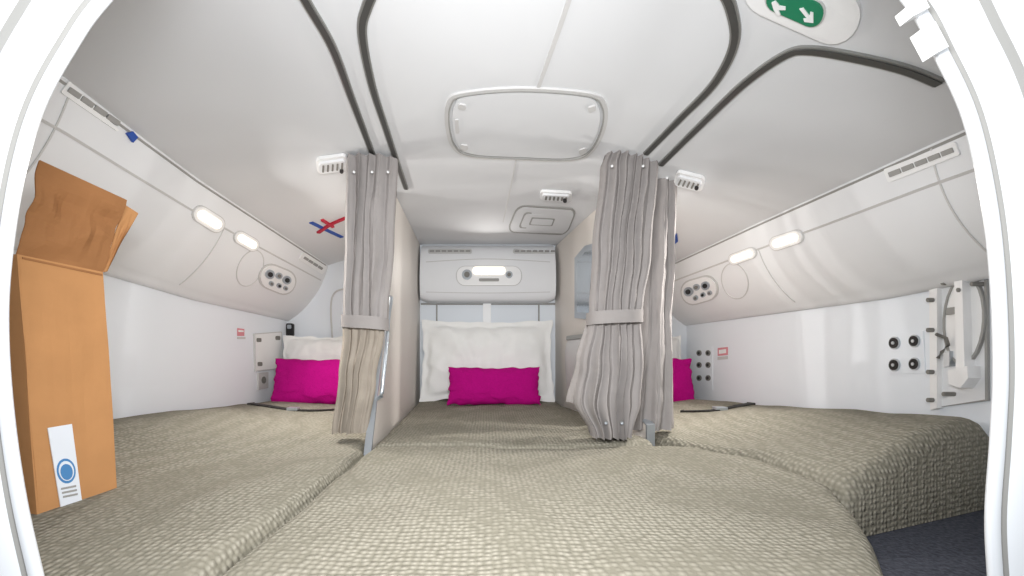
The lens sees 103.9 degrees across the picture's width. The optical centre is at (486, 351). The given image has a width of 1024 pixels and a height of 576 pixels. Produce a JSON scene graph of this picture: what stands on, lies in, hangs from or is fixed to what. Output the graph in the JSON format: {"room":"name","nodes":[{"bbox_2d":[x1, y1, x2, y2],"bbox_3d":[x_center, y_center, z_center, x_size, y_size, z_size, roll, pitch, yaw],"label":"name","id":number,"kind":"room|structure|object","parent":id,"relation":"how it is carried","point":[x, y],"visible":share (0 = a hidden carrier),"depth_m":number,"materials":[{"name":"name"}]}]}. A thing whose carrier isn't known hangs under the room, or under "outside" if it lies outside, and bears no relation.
{"room":"aircraft cabin","nodes":[
{"label":"aircraft cabin","id":0,"kind":"room"},
{"bbox_2d":[13,250,287,418],"bbox_3d":[-1.870,-0.020,2.175,0.100,1.160,3.150,0,0,0],"label":"wall","id":1,"kind":"structure","parent":0,"point":[168,352],"depth_m":2.34,"materials":[{"name":"paint"}]},
{"bbox_2d":[14,77,327,320],"bbox_3d":[-1.616,-0.598,2.125,0.456,0.633,3.050,0,0,0],"label":"panel","id":2,"kind":"object","parent":1,"relation":"attached to","point":[164,249],"visible":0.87,"depth_m":1.95,"materials":[{"name":"plastic"}]},
{"bbox_2d":[60,81,120,130],"bbox_3d":[-1.410,-0.877,1.433,0.019,0.060,0.217,0,0,-3],"label":"grille","id":3,"kind":"object","parent":2,"relation":"attached to","point":[69,90],"visible":1,"depth_m":1.41,"materials":[{"name":"white plastic"}]},
{"bbox_2d":[125,131,137,142],"bbox_3d":[-1.420,-0.861,1.597,0.019,0.041,0.048,0,0,0],"label":"tab","id":4,"kind":"object","parent":2,"relation":"attached to","point":[132,136],"visible":1,"depth_m":1.60,"materials":[{"name":"blue plastic"}]},
{"bbox_2d":[192,205,224,232],"bbox_3d":[-1.477,-0.703,2.127,0.047,0.099,0.241,0,0,0],"label":"light","id":5,"kind":"object","parent":2,"relation":"attached to","point":[202,215],"visible":1,"depth_m":2.11,"materials":[{"name":"white plastic"}]},
{"bbox_2d":[233,231,259,251],"bbox_3d":[-1.482,-0.682,2.470,0.042,0.088,0.256,0,0,0],"label":"light","id":6,"kind":"object","parent":2,"relation":"attached to","point":[241,238],"visible":1,"depth_m":2.45,"materials":[{"name":"white plastic"}]},
{"bbox_2d":[236,250,263,286],"bbox_3d":[-1.564,-0.552,2.630,0.150,0.222,0.266,0,0,0],"label":"access cover","id":7,"kind":"object","parent":2,"relation":"attached to","point":[256,250],"visible":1,"depth_m":2.61,"materials":[{"name":"white plastic"}]},
{"bbox_2d":[258,264,295,294],"bbox_3d":[-1.562,-0.538,2.990,0.119,0.176,0.520,0,0,0],"label":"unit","id":8,"kind":"object","parent":2,"relation":"attached to","point":[275,278],"visible":1,"depth_m":2.96,"materials":[{"name":"white plastic"}]},
{"bbox_2d":[299,252,326,273],"bbox_3d":[-1.458,-0.741,3.365,0.030,0.093,0.505,0,0,-1],"label":"grille","id":9,"kind":"object","parent":2,"relation":"attached to","point":[305,258],"visible":1,"depth_m":3.34,"materials":[{"name":"white plastic"}]},
{"bbox_2d":[237,328,245,338],"bbox_3d":[-1.817,-0.135,2.960,0.004,0.080,0.096,0,0,0],"label":"label","id":10,"kind":"object","parent":1,"relation":"attached to","point":[240,332],"visible":1,"depth_m":2.95,"materials":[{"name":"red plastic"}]},
{"bbox_2d":[253,332,282,389],"bbox_3d":[-1.810,0.061,3.322,0.021,0.480,0.428,0,0,0],"label":"access panel","id":11,"kind":"object","parent":1,"relation":"attached to","point":[267,347],"visible":0.98,"depth_m":3.27,"materials":[{"name":"white plastic"}]},
{"bbox_2d":[364,197,419,455],"bbox_3d":[-0.569,-0.238,2.749,0.080,1.478,1.786,0,0,-2],"label":"panel","id":12,"kind":"object","parent":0,"point":[397,392],"visible":0.71,"depth_m":2.65,"materials":[{"name":"plastic"}]},
{"bbox_2d":[288,245,685,397],"bbox_3d":[0.000,-0.230,3.700,3.900,1.600,0.100,0,0,0],"label":"wall","id":13,"kind":"structure","parent":0,"point":[314,319],"depth_m":3.65,"materials":[{"name":"paint"}]},
{"bbox_2d":[286,323,293,335],"bbox_3d":[-1.788,-0.201,3.632,0.064,0.119,0.034,0,0,0],"label":"power outlet","id":14,"kind":"object","parent":13,"relation":"attached to","point":[289,326],"visible":0.88,"depth_m":3.62,"materials":[{"name":"black plastic"}]},
{"bbox_2d":[330,288,342,337],"bbox_3d":[-1.262,-0.328,3.647,0.336,0.528,0.009,0,0,0],"label":"hatch","id":15,"kind":"object","parent":13,"relation":"attached to","point":[336,291],"visible":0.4,"depth_m":3.64,"materials":[{"name":"white plastic"}]},
{"bbox_2d":[421,303,554,322],"bbox_3d":[0.009,-0.005,3.640,1.223,0.885,0.020,0,0,0],"label":"trim strip","id":16,"kind":"object","parent":13,"relation":"attached to","point":[486,306],"visible":0.23,"depth_m":3.64,"materials":[{"name":"white plastic"}]},
{"bbox_2d":[0,0,1023,575],"bbox_3d":[0.024,-0.769,0.635,4.109,2.658,0.110,0,0,0],"label":"door frame","id":17,"kind":"structure","parent":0,"point":[977,46],"depth_m":0.64,"materials":[{"name":"paint"}]},
{"bbox_2d":[62,0,964,264],"bbox_3d":[0.025,-0.820,2.135,2.950,0.320,3.070,0,0,0],"label":"ceiling","id":18,"kind":"structure","parent":0,"point":[245,96],"depth_m":1.43,"materials":[{"name":"paint"}]},
{"bbox_2d":[309,217,344,237],"bbox_3d":[-1.101,-0.896,2.911,0.274,0.071,0.398,0,0,0],"label":"strap","id":19,"kind":"object","parent":18,"relation":"attached to","point":[325,228],"depth_m":2.82,"materials":[{"name":"fabric"}]},
{"bbox_2d":[316,153,346,173],"bbox_3d":[-0.786,-0.948,2.028,0.188,0.048,0.152,0,0,0],"label":"ceiling air vent","id":20,"kind":"object","parent":18,"relation":"attached to","point":[332,163],"depth_m":1.99,"materials":[{"name":"white plastic"}]},
{"bbox_2d":[300,0,375,155],"bbox_3d":[-0.533,-0.975,1.548,0.106,0.013,0.988,0,0,0],"label":"track","id":21,"kind":"object","parent":18,"relation":"attached to","point":[308,5],"depth_m":1.35,"materials":[{"name":"grey metal"}]},
{"bbox_2d":[332,152,397,434],"bbox_3d":[-0.594,-0.286,1.956,0.297,1.348,0.202,0,0,0],"label":"curtain","id":22,"kind":"object","parent":18,"relation":"hanging from","point":[371,180],"visible":1,"depth_m":1.93,"materials":[{"name":"fabric"}]},
{"bbox_2d":[357,0,407,189],"bbox_3d":[-0.387,-0.975,1.718,0.223,0.012,1.346,0,0,0],"label":"track","id":23,"kind":"object","parent":18,"relation":"attached to","point":[365,10],"depth_m":1.40,"materials":[{"name":"grey metal"}]},
{"bbox_2d":[420,245,555,303],"bbox_3d":[0.007,-0.706,3.551,1.185,0.532,0.188,0,0,0],"label":"console","id":24,"kind":"object","parent":18,"relation":"attached to","point":[449,274],"visible":1,"depth_m":3.49,"materials":[{"name":"plastic"}]},
{"bbox_2d":[444,86,607,161],"bbox_3d":[0.172,-0.973,1.761,0.706,0.015,0.570,0,0,0],"label":"access hatch","id":25,"kind":"object","parent":18,"relation":"attached to","point":[523,123],"depth_m":1.70,"materials":[{"name":"white plastic"}]},
{"bbox_2d":[503,0,571,221],"bbox_3d":[0.162,-0.979,2.048,0.037,0.005,1.936,0,0,-3],"label":"trim","id":26,"kind":"structure","parent":18,"relation":"attached to","point":[568,2],"depth_m":1.29,"materials":[{"name":"white plastic"}]},
{"bbox_2d":[509,205,574,234],"bbox_3d":[0.407,-0.970,2.996,0.475,0.019,0.647,0,0,0],"label":"ceiling panel","id":27,"kind":"object","parent":18,"relation":"attached to","point":[525,219],"depth_m":2.93,"materials":[{"name":"white plastic"}]},
{"bbox_2d":[540,189,571,202],"bbox_3d":[0.430,-0.963,2.483,0.211,0.034,0.147,0,0,0],"label":"ceiling air vent","id":28,"kind":"object","parent":18,"relation":"attached to","point":[546,195],"depth_m":2.45,"materials":[{"name":"white plastic"}]},
{"bbox_2d":[566,150,657,439],"bbox_3d":[0.620,-0.298,1.914,0.443,1.385,0.319,0,0,0],"label":"curtain","id":29,"kind":"object","parent":18,"relation":"hanging from","point":[605,386],"visible":0.97,"depth_m":1.89,"materials":[{"name":"fabric"}]},
{"bbox_2d":[633,177,676,430],"bbox_3d":[0.880,-0.298,2.066,0.277,1.397,0.155,0,0,-23],"label":"curtain","id":30,"kind":"object","parent":18,"relation":"hanging from","point":[656,406],"visible":0.8,"depth_m":2.05,"materials":[{"name":"fabric"}]},
{"bbox_2d":[674,170,704,190],"bbox_3d":[1.018,-0.856,2.011,0.170,0.072,0.135,0,0,0],"label":"ceiling air vent","id":31,"kind":"object","parent":18,"relation":"attached to","point":[683,179],"depth_m":1.98,"materials":[{"name":"white plastic"}]},
{"bbox_2d":[643,0,741,155],"bbox_3d":[0.696,-0.946,1.463,0.207,0.056,0.859,0,0,0],"label":"track","id":32,"kind":"object","parent":18,"relation":"attached to","point":[731,9],"depth_m":1.31,"materials":[{"name":"grey metal"}]},
{"bbox_2d":[658,45,944,165],"bbox_3d":[1.062,-0.840,1.535,0.459,0.163,0.831,0,0,0],"label":"track","id":33,"kind":"object","parent":18,"relation":"attached to","point":[928,78],"depth_m":1.16,"materials":[{"name":"grey metal"}]},
{"bbox_2d":[746,0,860,43],"bbox_3d":[0.824,-0.908,1.042,0.347,0.103,0.135,0,0,-8],"label":"exit sign","id":34,"kind":"object","parent":18,"relation":"attached to","point":[824,21],"visible":1,"depth_m":1.06,"materials":[{"name":"white plastic"}]},
{"bbox_2d":[555,210,654,445],"bbox_3d":[0.721,-0.230,2.807,0.041,1.460,1.679,0,0,-6],"label":"partition panel","id":35,"kind":"object","parent":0,"point":[572,244],"visible":0.21,"depth_m":3.30,"materials":[{"name":"plastic"}]},
{"bbox_2d":[565,334,582,390],"bbox_3d":[0.639,0.087,2.972,0.071,0.425,0.455,0,0,-6],"label":"pocket","id":36,"kind":"object","parent":35,"relation":"attached to","point":[573,341],"visible":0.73,"depth_m":2.95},
{"bbox_2d":[574,244,591,318],"bbox_3d":[0.695,-0.484,2.862,0.016,0.542,0.407,0,0,-6],"label":"wall mirror","id":37,"kind":"object","parent":35,"relation":"attached to","point":[582,261],"visible":0.72,"depth_m":2.87,"materials":[{"name":"mirror"}]},
{"bbox_2d":[686,288,991,436],"bbox_3d":[1.870,-0.020,2.175,0.100,1.160,3.150,0,0,0],"label":"wall","id":38,"kind":"structure","parent":0,"point":[832,357],"depth_m":2.16,"materials":[{"name":"paint"}]},
{"bbox_2d":[696,347,712,389],"bbox_3d":[1.813,0.145,3.352,0.014,0.371,0.262,0,0,0],"label":"plate","id":39,"kind":"object","parent":38,"relation":"attached to","point":[704,356],"visible":1,"depth_m":3.34,"materials":[{"name":"paint"}]},
{"bbox_2d":[717,347,727,359],"bbox_3d":[1.817,0.013,3.086,0.004,0.101,0.131,0,0,0],"label":"label","id":40,"kind":"object","parent":38,"relation":"attached to","point":[721,351],"visible":1,"depth_m":3.08,"materials":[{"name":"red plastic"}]},
{"bbox_2d":[672,130,988,325],"bbox_3d":[1.669,-0.480,2.125,0.350,0.480,3.050,0,0,0],"label":"panel","id":41,"kind":"object","parent":38,"relation":"attached to","point":[868,237],"visible":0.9,"depth_m":1.72,"materials":[{"name":"plastic"}]},
{"bbox_2d":[680,275,718,304],"bbox_3d":[1.592,-0.461,3.003,0.113,0.182,0.539,0,0,0],"label":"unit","id":42,"kind":"object","parent":41,"relation":"attached to","point":[702,289],"visible":1,"depth_m":2.97,"materials":[{"name":"white plastic"}]},
{"bbox_2d":[721,263,748,298],"bbox_3d":[1.598,-0.455,2.568,0.132,0.213,0.288,0,0,0],"label":"access cover","id":43,"kind":"object","parent":41,"relation":"attached to","point":[729,263],"visible":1,"depth_m":2.58,"materials":[{"name":"white plastic"}]},
{"bbox_2d":[728,247,756,264],"bbox_3d":[1.527,-0.574,2.398,0.031,0.072,0.264,0,0,0],"label":"light","id":44,"kind":"object","parent":41,"relation":"attached to","point":[741,256],"visible":1,"depth_m":2.38,"materials":[{"name":"white plastic"}]},
{"bbox_2d":[769,229,803,250],"bbox_3d":[1.527,-0.572,2.046,0.032,0.078,0.231,0,0,0],"label":"light","id":45,"kind":"object","parent":41,"relation":"attached to","point":[794,237],"visible":1,"depth_m":2.03,"materials":[{"name":"white plastic"}]},
{"bbox_2d":[884,142,960,181],"bbox_3d":[1.502,-0.658,1.391,0.017,0.060,0.233,0,0,0],"label":"grille","id":46,"kind":"object","parent":41,"relation":"attached to","point":[951,150],"visible":1,"depth_m":1.38,"materials":[{"name":"white plastic"}]},
{"bbox_2d":[888,331,925,373],"bbox_3d":[1.812,0.006,1.735,0.016,0.187,0.153,0,0,0],"label":"plate","id":47,"kind":"object","parent":38,"relation":"attached to","point":[906,350],"visible":1,"depth_m":1.73,"materials":[{"name":"paint"}]},
{"bbox_2d":[926,279,989,409],"bbox_3d":[1.782,-0.032,1.539,0.078,0.532,0.186,0,0,0],"label":"interphone handset","id":48,"kind":"object","parent":38,"relation":"attached to","point":[959,314],"visible":0.94,"depth_m":1.51,"materials":[{"name":"plastic"}]},
{"bbox_2d":[866,509,986,575],"bbox_3d":[0.000,0.610,1.900,4.000,0.100,3.700,0,0,0],"label":"floor","id":49,"kind":"structure","parent":0,"point":[955,545],"depth_m":1.13,"materials":[{"name":"grey carpet"}]},
{"bbox_2d":[31,401,365,575],"bbox_3d":[-1.170,0.425,2.170,1.280,0.266,2.940,0,0,0],"label":"mattress","id":50,"kind":"object","parent":49,"relation":"on","point":[197,491],"visible":0.62,"depth_m":1.20,"materials":[{"name":"beige fabric"}]},
{"bbox_2d":[9,160,137,514],"bbox_3d":[-1.307,-0.042,1.161,0.383,0.925,0.285,0,0,0],"label":"cardboard box","id":51,"kind":"object","parent":50,"relation":"on","point":[60,364],"visible":0.87,"depth_m":1.10,"materials":[{"name":"cardboard"}]},
{"bbox_2d":[247,402,334,410],"bbox_3d":[-1.360,0.388,2.757,0.657,0.057,0.250,0,0,0],"label":"belt","id":52,"kind":"object","parent":50,"relation":"on","point":[252,403],"visible":0.88,"depth_m":2.68,"materials":[{"name":"fabric"}]},
{"bbox_2d":[270,358,339,403],"bbox_3d":[-1.280,0.235,3.170,0.824,0.382,0.203,0,0,-5],"label":"throw cushion","id":53,"kind":"object","parent":50,"relation":"on","point":[295,380],"visible":0.6,"depth_m":3.09,"materials":[{"name":"pink fabric"}]},
{"bbox_2d":[283,335,342,359],"bbox_3d":[-1.399,0.121,3.435,0.746,0.537,0.218,0,0,0],"label":"pillow","id":54,"kind":"object","parent":50,"relation":"on","point":[308,347],"visible":0.27,"depth_m":3.40,"materials":[{"name":"white fabric"}]},
{"bbox_2d":[374,399,652,448],"bbox_3d":[0.090,0.482,2.720,1.379,0.153,1.820,0,0,0],"label":"mattress","id":55,"kind":"object","parent":49,"relation":"on","point":[547,425],"visible":0.62,"depth_m":2.19,"materials":[{"name":"beige fabric"}]},
{"bbox_2d":[419,320,554,401],"bbox_3d":[0.001,0.070,3.415,1.148,0.702,0.257,0,0,0],"label":"pillow","id":56,"kind":"object","parent":55,"relation":"on","point":[524,344],"visible":0.66,"depth_m":3.37,"materials":[{"name":"white fabric"}]},
{"bbox_2d":[447,367,540,404],"bbox_3d":[0.056,0.269,3.179,0.743,0.302,0.194,0,0,0],"label":"throw cushion","id":57,"kind":"object","parent":55,"relation":"on","point":[511,385],"visible":0.98,"depth_m":3.12,"materials":[{"name":"pink fabric"}]},
{"bbox_2d":[222,446,882,575],"bbox_3d":[0.267,0.479,1.250,1.574,0.158,1.100,0,0,0],"label":"mattress","id":58,"kind":"object","parent":49,"relation":"on","point":[420,510],"visible":1,"depth_m":1.01,"materials":[{"name":"beige fabric"}]},
{"bbox_2d":[655,399,988,536],"bbox_3d":[1.246,0.397,2.409,1.128,0.321,2.463,0,0,0],"label":"mattress","id":59,"kind":"object","parent":49,"relation":"on","point":[890,471],"visible":0.59,"depth_m":1.39,"materials":[{"name":"beige fabric"}]},
{"bbox_2d":[672,335,680,358],"bbox_3d":[1.360,0.120,3.433,0.660,0.534,0.223,0,0,0],"label":"pillow","id":60,"kind":"object","parent":59,"relation":"on","point":[676,341],"visible":0.05,"depth_m":3.44,"materials":[{"name":"white fabric"}]},
{"bbox_2d":[672,358,694,401],"bbox_3d":[1.253,0.235,3.170,0.790,0.375,0.208,0,0,0],"label":"throw cushion","id":61,"kind":"object","parent":59,"relation":"on","point":[683,389],"visible":0.21,"depth_m":3.12,"materials":[{"name":"pink fabric"}]},
{"bbox_2d":[680,402,754,411],"bbox_3d":[1.505,0.361,2.535,0.503,0.058,0.199,0,0,-4],"label":"belt","id":62,"kind":"object","parent":59,"relation":"on","point":[714,408],"visible":0.98,"depth_m":2.48,"materials":[{"name":"fabric"}]}
]}

